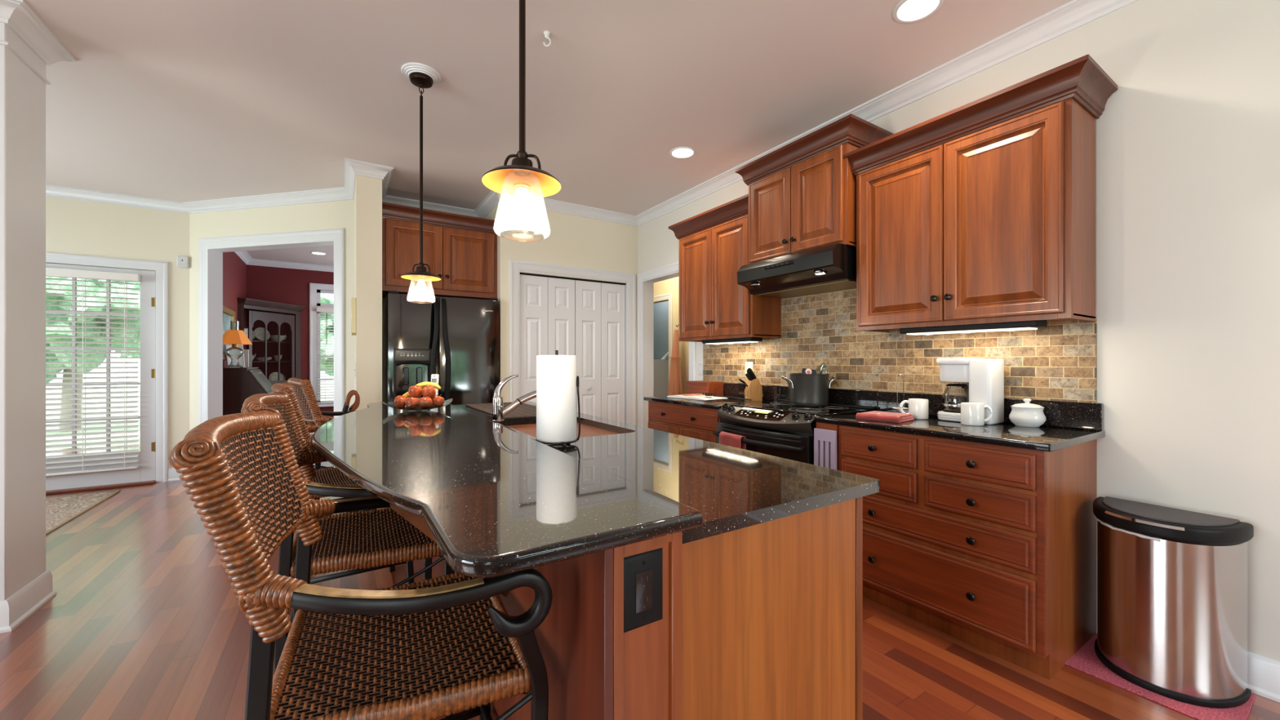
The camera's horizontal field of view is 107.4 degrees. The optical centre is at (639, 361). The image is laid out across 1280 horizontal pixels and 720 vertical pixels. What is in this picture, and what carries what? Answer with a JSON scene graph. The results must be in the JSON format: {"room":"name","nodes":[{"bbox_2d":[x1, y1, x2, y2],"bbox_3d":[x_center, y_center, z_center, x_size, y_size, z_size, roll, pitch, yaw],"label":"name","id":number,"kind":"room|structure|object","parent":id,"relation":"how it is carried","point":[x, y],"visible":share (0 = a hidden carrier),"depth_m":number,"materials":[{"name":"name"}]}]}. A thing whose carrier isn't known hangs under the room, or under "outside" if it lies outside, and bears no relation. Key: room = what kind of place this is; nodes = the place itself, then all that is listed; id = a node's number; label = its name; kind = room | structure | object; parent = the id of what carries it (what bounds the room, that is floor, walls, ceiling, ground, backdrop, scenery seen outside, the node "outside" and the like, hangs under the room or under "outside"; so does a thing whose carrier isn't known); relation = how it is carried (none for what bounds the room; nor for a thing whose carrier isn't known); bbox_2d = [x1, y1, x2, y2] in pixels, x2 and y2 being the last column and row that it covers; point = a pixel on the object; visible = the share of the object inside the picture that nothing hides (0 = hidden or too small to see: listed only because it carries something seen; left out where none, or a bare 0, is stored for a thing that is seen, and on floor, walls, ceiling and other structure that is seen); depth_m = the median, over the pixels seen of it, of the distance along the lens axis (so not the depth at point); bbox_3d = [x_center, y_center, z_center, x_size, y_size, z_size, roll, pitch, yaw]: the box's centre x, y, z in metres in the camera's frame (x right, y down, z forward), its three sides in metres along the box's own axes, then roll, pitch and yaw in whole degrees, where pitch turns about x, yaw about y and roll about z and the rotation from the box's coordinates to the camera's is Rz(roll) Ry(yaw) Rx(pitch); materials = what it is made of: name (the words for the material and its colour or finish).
{"room":"kitchen","nodes":[
{"label":"kitchen","id":0,"kind":"room"},
{"bbox_2d":[0,22,45,600],"bbox_3d":[-4.207,-0.203,1.496,2.920,2.847,0.350,0,0,-33],"label":"wall pillar","id":1,"kind":"structure","parent":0,"point":[22,91],"depth_m":2.23,"materials":[{"name":"white paint"}]},
{"bbox_2d":[0,40,51,84],"bbox_3d":[-4.117,-1.444,1.553,2.733,0.019,0.376,0,0,-33],"label":"trim","id":2,"kind":"structure","parent":1,"relation":"attached to","point":[6,44],"depth_m":2.24,"materials":[{"name":"white wood"}]},
{"bbox_2d":[0,570,56,633],"bbox_3d":[-4.112,1.151,1.556,2.746,0.137,0.402,0,0,-33],"label":"baseboard","id":3,"kind":"structure","parent":1,"relation":"attached to","point":[22,604],"depth_m":2.24,"materials":[{"name":"white wood"}]},
{"bbox_2d":[0,0,76,66],"bbox_3d":[-4.089,-1.581,1.571,2.800,0.092,0.510,0,0,-33],"label":"trim","id":4,"kind":"structure","parent":1,"relation":"attached to","point":[16,15],"depth_m":2.25,"materials":[{"name":"white wood"}]},
{"bbox_2d":[45,195,189,467],"bbox_3d":[-5.932,-0.203,4.162,2.884,2.847,0.138,0,0,-33],"label":"wall","id":5,"kind":"structure","parent":0,"point":[73,226],"depth_m":4.73,"materials":[{"name":"beige paint"}]},
{"bbox_2d":[45,267,140,476],"bbox_3d":[-5.272,0.095,4.449,0.745,1.920,0.085,0,0,-33],"label":"window blind","id":6,"kind":"object","parent":5,"relation":"attached to","point":[50,272],"visible":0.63,"depth_m":4.48,"materials":[{"name":"white"}]},
{"bbox_2d":[45,262,155,494],"bbox_3d":[-5.264,0.153,4.498,0.910,2.133,0.150,0,0,-33],"label":"door","id":7,"kind":"structure","parent":5,"relation":"in","point":[145,474],"depth_m":4.64,"materials":[{"name":"white wood"}]},
{"bbox_2d":[45,252,168,482],"bbox_3d":[-5.265,0.105,4.493,1.084,2.230,0.020,0,0,-33],"label":"trim","id":8,"kind":"structure","parent":5,"relation":"attached to","point":[161,268],"depth_m":4.75,"materials":[{"name":"white wood"}]},
{"bbox_2d":[222,251,246,367],"bbox_3d":[-5.553,-0.203,6.260,0.120,2.847,2.970,0,0,-33],"label":"wall","id":9,"kind":"structure","parent":0,"point":[234,269],"depth_m":6.57,"materials":[{"name":"red paint"}]},
{"bbox_2d":[222,305,235,359],"bbox_3d":[-5.292,-0.360,5.994,0.032,0.680,1.200,0,0,-33],"label":"wall picture","id":10,"kind":"object","parent":9,"relation":"attached to","point":[228,315],"visible":0.32,"depth_m":6.12,"materials":[{"name":"brown"}]},
{"bbox_2d":[222,313,232,352],"bbox_3d":[-5.299,-0.360,5.989,0.007,0.500,1.020,0,0,-33],"label":"print","id":11,"kind":"object","parent":10,"relation":"attached to","point":[227,317],"depth_m":6.08},
{"bbox_2d":[189,199,354,431],"bbox_3d":[-3.679,-0.203,4.721,2.023,2.847,0.120,0,0,12],"label":"wall","id":12,"kind":"structure","parent":0,"point":[334,214],"depth_m":4.66,"materials":[{"name":"beige paint"}]},
{"bbox_2d":[206,239,335,467],"bbox_3d":[-3.660,0.025,4.716,1.580,2.390,0.142,0,0,12],"label":"trim","id":13,"kind":"structure","parent":12,"relation":"attached to","point":[214,255],"depth_m":4.85,"materials":[{"name":"white"}]},
{"bbox_2d":[198,227,344,424],"bbox_3d":[-3.676,-0.022,4.648,1.770,2.485,0.020,0,0,12],"label":"trim","id":14,"kind":"structure","parent":12,"relation":"attached to","point":[338,234],"depth_m":4.60,"materials":[{"name":"white wood"}]},
{"bbox_2d":[234,250,333,271],"bbox_3d":[-3.556,-1.581,6.681,3.700,0.092,4.170,0,0,-33],"label":"trim","id":15,"kind":"structure","parent":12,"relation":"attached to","point":[243,255],"depth_m":7.64,"materials":[{"name":"white"}]},
{"bbox_2d":[246,264,333,426],"bbox_3d":[-4.698,-0.203,8.497,3.970,2.847,0.120,0,0,-33],"label":"wall","id":16,"kind":"structure","parent":0,"point":[273,284],"depth_m":7.76,"materials":[{"name":"red paint"}]},
{"bbox_2d":[309,282,333,399],"bbox_3d":[-5.056,-0.300,8.184,1.150,2.040,0.020,0,0,-33],"label":"trim","id":17,"kind":"structure","parent":16,"relation":"attached to","point":[313,287],"depth_m":7.90,"materials":[{"name":"white wood"}]},
{"bbox_2d":[316,289,333,404],"bbox_3d":[-5.089,-0.250,8.236,0.950,1.940,0.050,0,0,-33],"label":"window","id":18,"kind":"structure","parent":16,"relation":"in","point":[318,291],"depth_m":7.98,"materials":[{"name":"white"}]},
{"bbox_2d":[316,306,333,404],"bbox_3d":[-5.031,-0.100,8.145,0.950,1.620,0.085,0,0,-33],"label":"window blind","id":19,"kind":"object","parent":18,"relation":"attached to","point":[325,310],"visible":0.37,"depth_m":7.95,"materials":[{"name":"white"}]},
{"bbox_2d":[354,174,382,410],"bbox_3d":[-2.493,-0.203,4.287,0.187,2.847,0.890,0,0,-33],"label":"wall column","id":20,"kind":"structure","parent":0,"point":[368,190],"depth_m":3.91,"materials":[{"name":"beige paint"}]},
{"bbox_2d":[351,297,355,335],"bbox_3d":[-2.376,-0.372,3.896,0.035,0.305,0.075,0,0,-33],"label":"door chime","id":21,"kind":"object","parent":20,"relation":"attached to","point":[353,300],"visible":0.92,"depth_m":3.87,"materials":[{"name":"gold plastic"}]},
{"bbox_2d":[382,201,638,425],"bbox_3d":[-1.339,-0.203,5.030,2.760,2.847,0.880,0,0,-33],"label":"wall","id":22,"kind":"structure","parent":0,"point":[553,237],"depth_m":4.81,"materials":[{"name":"beige paint"}]},
{"bbox_2d":[382,202,498,299],"bbox_3d":[-1.972,-0.988,4.571,0.993,0.745,0.713,0,0,-33],"label":"upper cabinet","id":23,"kind":"object","parent":22,"relation":"attached to","point":[460,250],"visible":0.95,"depth_m":4.31,"materials":[{"name":"brown wood"}]},
{"bbox_2d":[520,274,574,403],"bbox_3d":[-0.951,0.173,4.817,0.606,2.070,0.032,0,0,-33],"label":"door","id":24,"kind":"structure","parent":22,"relation":"in","point":[547,304],"depth_m":4.78,"materials":[{"name":"white"}]},
{"bbox_2d":[509,259,635,425],"bbox_3d":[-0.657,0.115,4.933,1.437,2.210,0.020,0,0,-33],"label":"trim","id":25,"kind":"structure","parent":22,"relation":"attached to","point":[514,264],"depth_m":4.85,"materials":[{"name":"white wood"}]},
{"bbox_2d":[520,272,626,284],"bbox_3d":[-0.684,-0.878,4.974,1.229,0.020,0.030,0,0,-33],"label":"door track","id":26,"kind":"structure","parent":22,"relation":"attached to","point":[525,273],"depth_m":4.93,"materials":[{"name":"black plastic"}]},
{"bbox_2d":[574,280,624,422],"bbox_3d":[-0.423,0.173,5.131,0.606,2.070,0.072,0,0,-33],"label":"door","id":27,"kind":"structure","parent":22,"relation":"in","point":[599,307],"depth_m":5.14,"materials":[{"name":"white"}]},
{"bbox_2d":[23,0,1072,266],"bbox_3d":[-1.421,-1.667,3.246,9.700,0.080,12.800,0,0,-33],"label":"ceiling","id":28,"kind":"structure","parent":0,"point":[177,100],"depth_m":2.77,"materials":[{"name":"white paint"}]},
{"bbox_2d":[400,62,440,297],"bbox_3d":[-1.237,-0.981,2.657,0.207,1.292,0.207,0,0,-33],"label":"pendant lamp","id":29,"kind":"object","parent":28,"relation":"hanging from","point":[422,76],"visible":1,"depth_m":2.65,"materials":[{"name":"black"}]},
{"bbox_2d":[481,0,561,226],"bbox_3d":[-0.314,-0.981,1.253,0.207,1.292,0.207,0,0,-33],"label":"pendant lamp","id":30,"kind":"object","parent":28,"relation":"hanging from","point":[520,180],"visible":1,"depth_m":1.25,"materials":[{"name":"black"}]},
{"bbox_2d":[669,146,696,159],"bbox_3d":[0.332,-1.624,3.659,0.206,0.006,0.206,0,0,-33],"label":"recessed light","id":31,"kind":"object","parent":28,"relation":"in","point":[681,153],"visible":1,"depth_m":3.65,"materials":[{"name":"white"}]},
{"bbox_2d":[892,0,944,23],"bbox_3d":[1.275,-1.624,2.155,0.206,0.006,0.206,0,0,-33],"label":"recessed light","id":32,"kind":"object","parent":28,"relation":"in","point":[907,11],"visible":1,"depth_m":2.17,"materials":[{"name":"white"}]},
{"bbox_2d":[0,434,1279,719],"bbox_3d":[-1.421,1.250,3.246,9.700,0.060,12.800,0,0,-33],"label":"floor","id":33,"kind":"structure","parent":0,"point":[144,620],"depth_m":1.99,"materials":[{"name":"brown wood"}]},
{"bbox_2d":[45,489,120,534],"bbox_3d":[-5.160,1.215,3.117,1.859,0.009,1.914,0,0,-33],"label":"area rug","id":34,"kind":"object","parent":33,"relation":"on","point":[60,510],"visible":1,"depth_m":3.94,"materials":[{"name":"fabric"}]},
{"bbox_2d":[222,367,273,415],"bbox_3d":[-4.999,0.647,6.027,0.544,1.145,0.920,0,0,-33],"label":"desk","id":35,"kind":"object","parent":33,"relation":"on","point":[240,384],"visible":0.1,"depth_m":5.63,"materials":[{"name":"brown wood"}]},
{"bbox_2d":[224,344,244,367],"bbox_3d":[-5.195,-0.074,6.027,0.058,0.299,0.200,0,0,17],"label":"framed photo","id":36,"kind":"object","parent":35,"relation":"on","point":[233,353],"visible":0.53,"depth_m":6.02,"materials":[{"name":"grey"}]},
{"bbox_2d":[222,320,252,368],"bbox_3d":[-4.917,-0.208,5.700,0.332,0.565,0.288,0,0,-33],"label":"table lamp","id":37,"kind":"object","parent":35,"relation":"on","point":[233,337],"visible":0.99,"depth_m":5.67,"materials":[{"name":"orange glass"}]},
{"bbox_2d":[236,297,306,385],"bbox_3d":[-5.781,0.150,7.311,0.937,2.140,0.893,0,0,-33],"label":"tall cabinet","id":38,"kind":"object","parent":33,"relation":"on","point":[274,328],"visible":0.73,"depth_m":7.32,"materials":[{"name":"brown wood"}]},
{"bbox_2d":[287,377,377,510],"bbox_3d":[-1.992,0.663,3.132,0.567,1.120,0.666,0,0,-44],"label":"bar stool","id":39,"kind":"object","parent":33,"relation":"on","point":[310,411],"visible":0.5,"depth_m":2.86,"materials":[{"name":"brown wicker"}]},
{"bbox_2d":[271,382,414,633],"bbox_3d":[-1.496,0.663,2.362,0.567,1.120,0.666,0,0,-38],"label":"bar stool","id":40,"kind":"object","parent":33,"relation":"on","point":[333,476],"visible":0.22,"depth_m":2.20,"materials":[{"name":"brown wicker"}]},
{"bbox_2d":[240,391,454,717],"bbox_3d":[-0.970,0.663,1.595,0.567,1.120,0.666,0,0,-31],"label":"bar stool","id":41,"kind":"object","parent":33,"relation":"on","point":[353,540],"visible":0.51,"depth_m":1.50,"materials":[{"name":"brown wicker"}]},
{"bbox_2d":[342,390,359,414],"bbox_3d":[-2.289,0.722,3.495,0.343,0.998,0.346,0,0,-33],"label":"chair","id":42,"kind":"object","parent":33,"relation":"on","point":[353,407],"visible":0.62,"depth_m":3.44,"materials":[{"name":"brown wicker"}]},
{"bbox_2d":[168,407,552,719],"bbox_3d":[-0.545,0.663,0.985,0.567,1.120,0.666,0,0,-29],"label":"bar stool","id":43,"kind":"object","parent":33,"relation":"on","point":[440,646],"visible":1,"depth_m":0.85,"materials":[{"name":"wicker"}]},
{"bbox_2d":[382,290,498,404],"bbox_3d":[-1.917,0.312,4.487,0.924,1.815,0.912,0,0,-33],"label":"refrigerator","id":44,"kind":"object","parent":33,"relation":"on","point":[455,339],"visible":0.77,"depth_m":4.16,"materials":[{"name":"black metal"}]},
{"bbox_2d":[389,422,862,719],"bbox_3d":[-0.597,0.763,2.112,1.067,0.914,2.838,0,0,-33],"label":"kitchen island","id":45,"kind":"object","parent":33,"relation":"on","point":[764,620],"visible":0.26,"depth_m":0.96,"materials":[{"name":"brown wood"}]},
{"bbox_2d":[311,401,702,577],"bbox_3d":[-0.939,0.291,1.966,0.710,0.030,2.996,0,0,-33],"label":"island countertop","id":46,"kind":"structure","parent":45,"relation":"on","point":[495,500],"depth_m":1.01,"materials":[{"name":"black stone"}]},
{"bbox_2d":[382,397,453,410],"bbox_3d":[-1.248,0.243,2.644,0.330,0.056,0.330,0,0,12],"label":"fruit plate","id":47,"kind":"object","parent":46,"relation":"on","point":[449,401],"visible":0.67,"depth_m":2.63,"materials":[{"name":"clear glass"}]},
{"bbox_2d":[408,384,422,397],"bbox_3d":[-1.270,0.167,2.657,0.074,0.079,0.074,0,0,-33],"label":"apple","id":48,"kind":"object","parent":47,"relation":"on","point":[415,390],"visible":0.93,"depth_m":2.63,"materials":[{"name":"brown food"}]},
{"bbox_2d":[417,395,432,409],"bbox_3d":[-1.190,0.226,2.603,0.074,0.081,0.074,0,0,-33],"label":"apple","id":49,"kind":"object","parent":47,"relation":"on","point":[424,402],"visible":0.98,"depth_m":2.58,"materials":[{"name":"brown food"}]},
{"bbox_2d":[623,547,662,632],"bbox_3d":[0.005,0.398,0.817,0.086,0.127,0.009,0,0,-33],"label":"power outlet","id":50,"kind":"object","parent":45,"relation":"attached to","point":[643,571],"visible":1,"depth_m":0.81,"materials":[{"name":"black plastic"}]},
{"bbox_2d":[635,568,652,613],"bbox_3d":[0.007,0.398,0.815,0.033,0.068,0.003,0,0,-33],"label":"receptacle","id":51,"kind":"object","parent":50,"relation":"attached to","point":[643,576],"depth_m":0.81,"materials":[{"name":"grey"}]},
{"bbox_2d":[453,401,879,543],"bbox_3d":[-0.387,0.321,2.237,0.694,0.030,2.813,0,0,-33],"label":"island countertop","id":52,"kind":"structure","parent":45,"relation":"on","point":[733,488],"depth_m":1.26,"materials":[{"name":"black stone"}]},
{"bbox_2d":[465,401,536,419],"bbox_3d":[-0.806,0.300,2.971,0.370,0.012,0.925,0,0,-33],"label":"sink","id":53,"kind":"object","parent":52,"relation":"on","point":[523,411],"visible":0.43,"depth_m":2.86,"materials":[{"name":"metal"}]},
{"bbox_2d":[491,374,536,421],"bbox_3d":[-0.634,0.187,2.476,0.284,0.238,0.062,0,0,-26],"label":"faucet","id":54,"kind":"object","parent":52,"relation":"on","point":[499,411],"visible":0.94,"depth_m":2.42,"materials":[{"name":"silver metal"}]},
{"bbox_2d":[535,350,580,447],"bbox_3d":[-0.307,0.132,1.735,0.159,0.348,0.159,0,0,-33],"label":"paper towel holder","id":55,"kind":"object","parent":52,"relation":"on","point":[564,444],"visible":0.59,"depth_m":1.73,"materials":[{"name":"black metal"}]},
{"bbox_2d":[536,355,577,442],"bbox_3d":[-0.308,0.131,1.735,0.147,0.309,0.147,0,0,-33],"label":"paper towel roll","id":56,"kind":"object","parent":55,"relation":"in","point":[556,375],"visible":1,"depth_m":1.67,"materials":[{"name":"white paper"}]},
{"bbox_2d":[653,359,668,396],"bbox_3d":[-0.369,0.590,9.168,0.910,1.260,1.890,0,0,-33],"label":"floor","id":57,"kind":"structure","parent":33,"relation":"on","point":[660,366],"depth_m":8.52,"materials":[{"name":"white"}]},
{"bbox_2d":[648,400,719,443],"bbox_3d":[0.559,0.778,3.809,0.673,0.884,0.911,0,0,-33],"label":"base cabinet","id":58,"kind":"object","parent":33,"relation":"on","point":[699,423],"visible":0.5,"depth_m":3.59,"materials":[{"name":"brown wood"}]},
{"bbox_2d":[644,382,878,409],"bbox_3d":[0.770,0.260,3.504,0.645,0.150,1.732,0,0,-33],"label":"countertop","id":59,"kind":"structure","parent":58,"relation":"on","point":[770,393],"depth_m":3.54,"materials":[{"name":"black stone"}]},
{"bbox_2d":[666,393,729,400],"bbox_3d":[0.473,0.291,3.904,0.290,0.026,0.450,0,0,-41],"label":"open book","id":60,"kind":"object","parent":59,"relation":"on","point":[693,396],"visible":0.99,"depth_m":3.83,"materials":[{"name":"white paper"}]},
{"bbox_2d":[686,380,723,395],"bbox_3d":[0.573,0.240,4.178,0.183,0.130,0.295,0,0,-33],"label":"wooden box","id":61,"kind":"object","parent":59,"relation":"on","point":[700,387],"visible":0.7,"depth_m":4.08,"materials":[{"name":"brown wood"}]},
{"bbox_2d":[744,377,762,400],"bbox_3d":[0.888,0.216,3.684,0.117,0.178,0.084,0,0,-3],"label":"knife block","id":62,"kind":"object","parent":59,"relation":"on","point":[753,391],"visible":0.98,"depth_m":3.64,"materials":[{"name":"brown wood"}]},
{"bbox_2d":[712,399,878,464],"bbox_3d":[0.953,0.751,3.052,0.760,0.937,0.786,0,0,-33],"label":"range","id":63,"kind":"object","parent":33,"relation":"on","point":[779,428],"visible":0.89,"depth_m":2.81,"materials":[{"name":"black metal"}]},
{"bbox_2d":[719,431,746,449],"bbox_3d":[0.582,0.547,2.974,0.054,0.181,0.222,0,0,-26],"label":"dish towel","id":64,"kind":"object","parent":63,"relation":"hanging from","point":[725,438],"visible":0.47,"depth_m":2.94,"materials":[{"name":"red fabric"}]},
{"bbox_2d":[727,400,878,416],"bbox_3d":[1.037,0.310,3.106,0.561,0.028,0.786,0,0,-33],"label":"cooktop","id":65,"kind":"object","parent":63,"relation":"in","point":[781,406],"depth_m":2.96,"materials":[{"name":"black metal"}]},
{"bbox_2d":[781,373,837,406],"bbox_3d":[1.140,0.188,3.167,0.329,0.214,0.254,0,0,-33],"label":"stock pot","id":66,"kind":"object","parent":63,"relation":"on","point":[806,389],"visible":0.99,"depth_m":3.06,"materials":[{"name":"grey metal"}]},
{"bbox_2d":[839,425,1097,679],"bbox_3d":[1.531,0.778,2.287,0.673,0.884,0.864,0,0,-33],"label":"base cabinet","id":67,"kind":"object","parent":33,"relation":"on","point":[993,548],"visible":0.89,"depth_m":1.98,"materials":[{"name":"brown wood"}]},
{"bbox_2d":[814,391,1105,451],"bbox_3d":[1.513,0.260,2.341,0.645,0.150,1.027,0,0,-33],"label":"countertop","id":68,"kind":"structure","parent":67,"relation":"on","point":[1067,424],"depth_m":2.15,"materials":[{"name":"black stone"}]},
{"bbox_2d":[855,410,914,422],"bbox_3d":[1.285,0.287,2.463,0.192,0.038,0.219,0,0,-39],"label":"folded towel","id":69,"kind":"object","parent":68,"relation":"on","point":[885,416],"visible":1,"depth_m":2.41,"materials":[{"name":"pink fabric"}]},
{"bbox_2d":[899,398,928,419],"bbox_3d":[1.475,0.253,2.513,0.112,0.104,0.112,0,0,-33],"label":"mug","id":70,"kind":"object","parent":68,"relation":"on","point":[918,408],"visible":0.8,"depth_m":2.48,"materials":[{"name":"white ceramic"}]},
{"bbox_2d":[936,358,1004,424],"bbox_3d":[1.674,0.144,2.398,0.167,0.322,0.260,0,0,-33],"label":"coffee maker","id":71,"kind":"object","parent":68,"relation":"on","point":[984,378],"visible":0.73,"depth_m":2.31,"materials":[{"name":"white plastic"}]},
{"bbox_2d":[939,364,968,382],"bbox_3d":[1.656,0.060,2.427,0.136,0.090,0.168,0,0,-33],"label":"basket","id":72,"kind":"object","parent":71,"relation":"on","point":[948,372],"depth_m":2.39,"materials":[{"name":"white plastic"}]},
{"bbox_2d":[942,383,968,412],"bbox_3d":[1.654,0.187,2.424,0.136,0.140,0.166,0,0,-33],"label":"carafe","id":73,"kind":"object","parent":71,"relation":"on","point":[945,404],"visible":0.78,"depth_m":2.43,"materials":[{"name":"clear glass"}]},
{"bbox_2d":[960,402,992,426],"bbox_3d":[1.615,0.253,2.265,0.120,0.104,0.105,0,0,-33],"label":"mug","id":74,"kind":"object","parent":68,"relation":"on","point":[972,414],"visible":1,"depth_m":2.23,"materials":[{"name":"white ceramic"}]},
{"bbox_2d":[1008,398,1046,427],"bbox_3d":[1.829,0.239,2.218,0.136,0.131,0.136,0,0,-33],"label":"sugar bowl","id":75,"kind":"object","parent":68,"relation":"on","point":[1026,414],"visible":1,"depth_m":2.18,"materials":[{"name":"white ceramic"}]},
{"bbox_2d":[1065,635,1254,719],"bbox_3d":[1.977,1.217,1.818,0.370,0.006,0.465,0,0,-33],"label":"floor mat","id":76,"kind":"object","parent":33,"relation":"on","point":[1086,660],"visible":0.36,"depth_m":1.72,"materials":[{"name":"red fabric"}]},
{"bbox_2d":[1093,496,1253,708],"bbox_3d":[1.987,0.896,1.797,0.286,0.636,0.416,0,0,-33],"label":"trash can","id":77,"kind":"object","parent":76,"relation":"on","point":[1172,583],"visible":1,"depth_m":1.70,"materials":[{"name":"silver metal"}]},
{"bbox_2d":[653,301,668,359],"bbox_3d":[0.097,-0.203,8.487,1.100,2.847,4.200,0,0,-33],"label":"wall","id":78,"kind":"structure","parent":0,"point":[661,308],"depth_m":8.86,"materials":[{"name":"grey paint"}]},
{"bbox_2d":[653,276,688,394],"bbox_3d":[0.224,-0.203,6.254,1.190,2.847,4.500,0,0,-33],"label":"wall","id":79,"kind":"structure","parent":0,"point":[671,285],"depth_m":6.70,"materials":[{"name":"beige paint"}]},
{"bbox_2d":[653,293,672,395],"bbox_3d":[0.093,0.113,7.357,0.020,2.215,1.370,0,0,-33],"label":"trim","id":80,"kind":"structure","parent":79,"relation":"attached to","point":[668,296],"depth_m":6.82,"materials":[{"name":"white wood"}]},
{"bbox_2d":[667,324,682,395],"bbox_3d":[0.485,-0.043,6.494,0.214,1.006,0.216,0,0,11],"label":"bathrobe","id":81,"kind":"object","parent":79,"relation":"hanging from","point":[675,387],"visible":0.98,"depth_m":6.45,"materials":[{"name":"brown fabric"}]},
{"bbox_2d":[813,422,839,470],"bbox_3d":[1.135,0.778,2.627,0.332,0.884,0.130,0,0,-33],"label":"dish towel","id":82,"kind":"object","parent":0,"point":[826,436],"visible":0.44,"depth_m":2.53,"materials":[{"name":"purple fabric"}]},
{"bbox_2d":[638,0,1279,661],"bbox_3d":[1.959,-0.203,2.355,0.153,2.847,7.460,0,0,-33],"label":"wall","id":83,"kind":"structure","parent":0,"point":[1180,353],"depth_m":1.93,"materials":[{"name":"white paint"}]},
{"bbox_2d":[45,0,1138,226],"bbox_3d":[-1.566,-1.581,1.392,6.860,0.092,9.232,0,0,-33],"label":"trim","id":84,"kind":"structure","parent":83,"relation":"attached to","point":[1073,15],"depth_m":4.00,"materials":[{"name":"white wood"}]},
{"bbox_2d":[642,270,679,427],"bbox_3d":[0.314,0.155,4.947,0.145,2.130,0.851,0,0,-33],"label":"trim","id":85,"kind":"structure","parent":83,"relation":"attached to","point":[647,284],"depth_m":5.28,"materials":[{"name":"white wood"}]},
{"bbox_2d":[636,261,695,426],"bbox_3d":[0.248,0.111,4.904,0.020,2.218,1.027,0,0,-33],"label":"trim","id":86,"kind":"structure","parent":83,"relation":"attached to","point":[673,267],"depth_m":5.26,"materials":[{"name":"white wood"}]},
{"bbox_2d":[668,193,781,342],"bbox_3d":[0.689,-0.691,3.864,0.388,1.024,1.016,0,0,-33],"label":"upper cabinet","id":87,"kind":"object","parent":83,"relation":"attached to","point":[713,243],"visible":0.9,"depth_m":3.70,"materials":[{"name":"brown wood"}]},
{"bbox_2d":[702,337,762,344],"bbox_3d":[0.726,-0.167,3.763,0.125,0.050,0.560,0,0,-33],"label":"light","id":88,"kind":"object","parent":87,"relation":"attached to","point":[748,340],"visible":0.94,"depth_m":3.66,"materials":[{"name":"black plastic"}]},
{"bbox_2d":[734,113,893,263],"bbox_3d":[1.122,-1.032,3.131,0.448,0.707,0.916,0,0,-33],"label":"upper cabinet","id":89,"kind":"object","parent":83,"relation":"attached to","point":[802,193],"visible":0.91,"depth_m":2.92,"materials":[{"name":"brown wood"}]},
{"bbox_2d":[737,243,856,297],"bbox_3d":[1.089,-0.579,3.110,0.500,0.201,0.760,0,0,-33],"label":"range hood","id":90,"kind":"object","parent":89,"relation":"attached to","point":[833,267],"visible":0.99,"depth_m":2.94,"materials":[{"name":"black metal"}]},
{"bbox_2d":[702,288,1097,403],"bbox_3d":[1.318,-0.105,3.234,0.019,0.790,2.688,0,0,-33],"label":"tile backsplash","id":91,"kind":"structure","parent":83,"relation":"attached to","point":[1056,362],"depth_m":2.86,"materials":[{"name":"tile"}]},
{"bbox_2d":[843,53,1117,332],"bbox_3d":[1.624,-0.691,2.400,0.388,1.024,1.089,0,0,-33],"label":"upper cabinet","id":92,"kind":"object","parent":83,"relation":"attached to","point":[981,211],"visible":1,"depth_m":2.16,"materials":[{"name":"brown wood"}]},
{"bbox_2d":[899,320,1046,335],"bbox_3d":[1.631,-0.167,2.347,0.125,0.050,0.600,0,0,-33],"label":"light","id":93,"kind":"object","parent":92,"relation":"attached to","point":[1024,325],"visible":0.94,"depth_m":2.26,"materials":[{"name":"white plastic"}]},
{"bbox_2d":[1247,651,1279,702],"bbox_3d":[2.921,1.151,0.715,0.026,0.137,3.260,0,0,-33],"label":"baseboard","id":94,"kind":"structure","parent":83,"relation":"attached to","point":[1263,673],"depth_m":1.72,"materials":[{"name":"white wood"}]},
{"label":"outside","id":95,"kind":"structure","parent":0,"visible":0},
{"bbox_2d":[45,377,333,449],"bbox_3d":[-4.037,1.380,6.321,60.000,0.080,75.000,0,0,-33],"label":"ground","id":96,"kind":"structure","parent":95,"point":[138,388],"depth_m":12.13,"materials":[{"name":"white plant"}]},
{"bbox_2d":[45,275,140,431],"bbox_3d":[-11.057,-1.056,8.772,4.192,4.800,3.620,0,0,44],"label":"tree","id":97,"kind":"object","parent":96,"relation":"on","point":[47,281],"visible":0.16,"depth_m":8.19,"materials":[{"name":"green plant"}]},
{"bbox_2d":[112,341,140,358],"bbox_3d":[-19.185,-2.232,18.728,5.727,7.148,6.260,0,0,-33],"label":"tree","id":98,"kind":"object","parent":96,"relation":"on","point":[138,344],"visible":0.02,"depth_m":16.87,"materials":[{"name":"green plant"}]},
{"bbox_2d":[320,293,333,377],"bbox_3d":[-7.362,-0.992,12.174,3.624,4.672,3.596,0,0,-35],"label":"tree","id":99,"kind":"object","parent":96,"relation":"on","point":[326,298],"visible":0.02,"depth_m":10.83,"materials":[{"name":"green plant"}]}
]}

